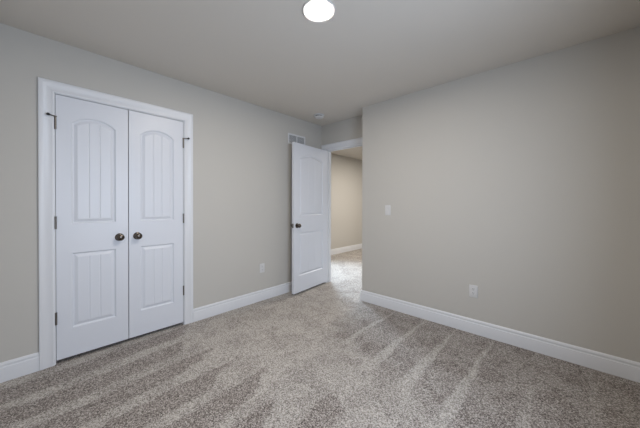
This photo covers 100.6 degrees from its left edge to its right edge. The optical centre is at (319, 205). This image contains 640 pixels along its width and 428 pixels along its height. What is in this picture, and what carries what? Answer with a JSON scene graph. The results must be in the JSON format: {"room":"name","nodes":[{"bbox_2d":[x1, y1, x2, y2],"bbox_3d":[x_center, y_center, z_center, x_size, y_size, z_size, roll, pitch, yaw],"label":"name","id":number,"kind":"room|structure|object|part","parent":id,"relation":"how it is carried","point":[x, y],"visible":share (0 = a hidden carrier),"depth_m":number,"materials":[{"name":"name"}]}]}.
{"room":"empty bedroom","nodes":[
{"label":"empty bedroom","id":0,"kind":"room"},
{"bbox_2d":[0,23,321,362],"bbox_3d":[-1.188,-0.026,2.951,0.115,2.440,3.433,0,1,43],"label":"wall","id":1,"kind":"structure","parent":0,"point":[242,153],"depth_m":2.76,"materials":[{"name":"grey paint"}]},
{"bbox_2d":[46,94,128,359],"bbox_3d":[-1.845,0.164,2.142,0.097,2.011,0.500,0,1,43],"label":"door","id":2,"kind":"structure","parent":1,"relation":"in","point":[91,138],"depth_m":2.15,"materials":[{"name":"white paint"}]},
{"bbox_3d":[-1.841,-0.284,2.170,0.010,0.844,0.278,0,1,43],"label":"panel","id":3,"kind":"part","parent":2,"relation":"part of","materials":[{"name":"white paint"}]},
{"bbox_3d":[-1.843,0.658,2.177,0.010,0.584,0.278,0,1,43],"label":"panel","id":4,"kind":"part","parent":2,"relation":"part of","materials":[{"name":"white paint"}]},
{"bbox_3d":[-1.703,0.267,2.268,0.058,0.057,0.057,0,1,43],"label":"knob","id":5,"kind":"part","parent":2,"relation":"part of","materials":[{"name":"grey metal"}]},
{"bbox_2d":[37,77,192,370],"bbox_3d":[-1.717,0.130,2.369,0.132,2.133,1.091,0,1,43],"label":"door frame","id":6,"kind":"structure","parent":1,"relation":"attached to","point":[46,88],"depth_m":1.98,"materials":[{"name":"white paint"}]},
{"bbox_2d":[0,281,291,382],"bbox_3d":[-1.143,1.128,2.914,0.016,0.133,3.433,0,1,43],"label":"baseboard","id":7,"kind":"structure","parent":1,"relation":"attached to","point":[28,364],"depth_m":2.84,"materials":[{"name":"white paint"}]},
{"bbox_2d":[128,110,189,337],"bbox_3d":[-1.501,0.163,2.514,0.097,2.011,0.500,0,1,43],"label":"door","id":8,"kind":"structure","parent":1,"relation":"in","point":[155,143],"depth_m":2.48,"materials":[{"name":"white paint"}]},
{"bbox_3d":[-1.615,0.267,2.363,0.058,0.057,0.057,0,1,43],"label":"knob","id":9,"kind":"part","parent":8,"relation":"part of","materials":[{"name":"grey metal"}]},
{"bbox_3d":[-1.530,-0.286,2.505,0.010,0.844,0.278,0,1,43],"label":"panel","id":10,"kind":"part","parent":8,"relation":"part of","materials":[{"name":"white paint"}]},
{"bbox_3d":[-1.532,0.656,2.511,0.010,0.584,0.278,0,1,43],"label":"panel","id":11,"kind":"part","parent":8,"relation":"part of","materials":[{"name":"white paint"}]},
{"bbox_2d":[260,263,264,272],"bbox_3d":[-0.731,0.784,3.361,0.009,0.116,0.072,0,1,43],"label":"wall outlet","id":12,"kind":"object","parent":1,"relation":"attached to","point":[262,266],"visible":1,"depth_m":3.36,"materials":[{"name":"white plastic"}]},
{"bbox_2d":[288,133,304,144],"bbox_3d":[-0.328,-0.936,3.779,0.009,0.148,0.327,0,1,43],"label":"air vent","id":13,"kind":"object","parent":1,"relation":"in","point":[291,137],"visible":0.77,"depth_m":3.76,"materials":[{"name":"white metal"}]},
{"bbox_2d":[0,249,639,427],"bbox_3d":[1.296,1.252,4.072,4.890,0.120,8.675,0,1,43],"label":"floor","id":14,"kind":"structure","parent":0,"point":[321,355],"depth_m":1.86,"materials":[{"name":"carpet"}]},
{"bbox_2d":[0,0,639,159],"bbox_3d":[1.301,-1.308,4.054,4.890,0.120,8.675,0,1,43],"label":"ceiling","id":15,"kind":"structure","parent":0,"point":[267,54],"depth_m":1.94,"materials":[{"name":"grey paint"}]},
{"bbox_2d":[302,0,334,21],"bbox_3d":[-0.007,-1.230,1.675,0.206,0.010,0.206,0,1,43],"label":"recessed light","id":16,"kind":"object","parent":15,"relation":"in","point":[313,10],"visible":1,"depth_m":1.67,"materials":[{"name":"white plastic"}]},
{"bbox_2d":[314,113,323,118],"bbox_3d":[-0.013,-1.227,3.645,0.144,0.043,0.144,0,1,43],"label":"smoke detector","id":17,"kind":"object","parent":15,"relation":"attached to","point":[317,115],"visible":1,"depth_m":3.60,"materials":[{"name":"white plastic"}]},
{"bbox_2d":[321,115,362,144],"bbox_3d":[-0.042,-0.033,4.307,2.362,2.440,0.115,0,1,43],"label":"wall","id":18,"kind":"structure","parent":0,"point":[348,129],"depth_m":3.88,"materials":[{"name":"grey paint"}]},
{"bbox_2d":[321,137,361,282],"bbox_3d":[0.398,0.124,3.889,0.916,2.134,0.132,0,1,43],"label":"door frame","id":19,"kind":"structure","parent":18,"relation":"attached to","point":[329,151],"depth_m":4.13,"materials":[{"name":"white paint"}]},
{"bbox_2d":[291,142,326,293],"bbox_3d":[-0.117,0.159,3.784,0.158,2.007,0.759,0,1,42],"label":"door","id":20,"kind":"structure","parent":19,"relation":"attached to","point":[309,164],"depth_m":3.75,"materials":[{"name":"white paint"}]},
{"bbox_3d":[-0.122,-0.291,3.794,0.010,0.844,0.531,0,0,37],"label":"panel","id":21,"kind":"part","parent":20,"relation":"part of","materials":[{"name":"white paint"}]},
{"bbox_3d":[-0.124,0.650,3.800,0.010,0.584,0.531,0,0,37],"label":"panel","id":22,"kind":"part","parent":20,"relation":"part of","materials":[{"name":"white paint"}]},
{"bbox_2d":[331,153,361,248],"bbox_3d":[2.015,-0.039,5.896,3.450,2.440,5.242,0,1,43],"label":"wall","id":23,"kind":"structure","parent":0,"point":[346,172],"depth_m":6.80,"materials":[{"name":"grey paint"}]},
{"bbox_2d":[331,244,361,254],"bbox_3d":[1.321,1.108,6.545,1.332,0.133,5.012,0,1,43],"label":"baseboard","id":24,"kind":"structure","parent":23,"relation":"attached to","point":[358,246],"depth_m":6.81,"materials":[{"name":"white paint"}]},
{"bbox_2d":[362,26,639,362],"bbox_3d":[1.502,-0.018,2.631,2.413,2.440,0.245,0,1,43],"label":"wall","id":25,"kind":"structure","parent":0,"point":[518,182],"depth_m":2.26,"materials":[{"name":"grey paint"}]},
{"bbox_2d":[385,205,390,214],"bbox_3d":[0.793,0.049,3.113,0.072,0.118,0.012,0,1,43],"label":"light switch","id":26,"kind":"object","parent":25,"relation":"attached to","point":[387,207],"visible":1,"depth_m":3.11,"materials":[{"name":"white plastic"}]},
{"bbox_2d":[469,284,477,297],"bbox_3d":[1.448,0.805,2.511,0.072,0.116,0.009,0,1,43],"label":"wall outlet","id":27,"kind":"object","parent":25,"relation":"attached to","point":[473,289],"visible":1,"depth_m":2.51,"materials":[{"name":"white plastic"}]},
{"bbox_2d":[360,290,639,382],"bbox_3d":[1.482,1.135,2.630,2.429,0.133,0.241,0,1,43],"label":"baseboard","id":28,"kind":"structure","parent":25,"relation":"attached to","point":[606,363],"depth_m":2.26,"materials":[{"name":"white paint"}]}
]}

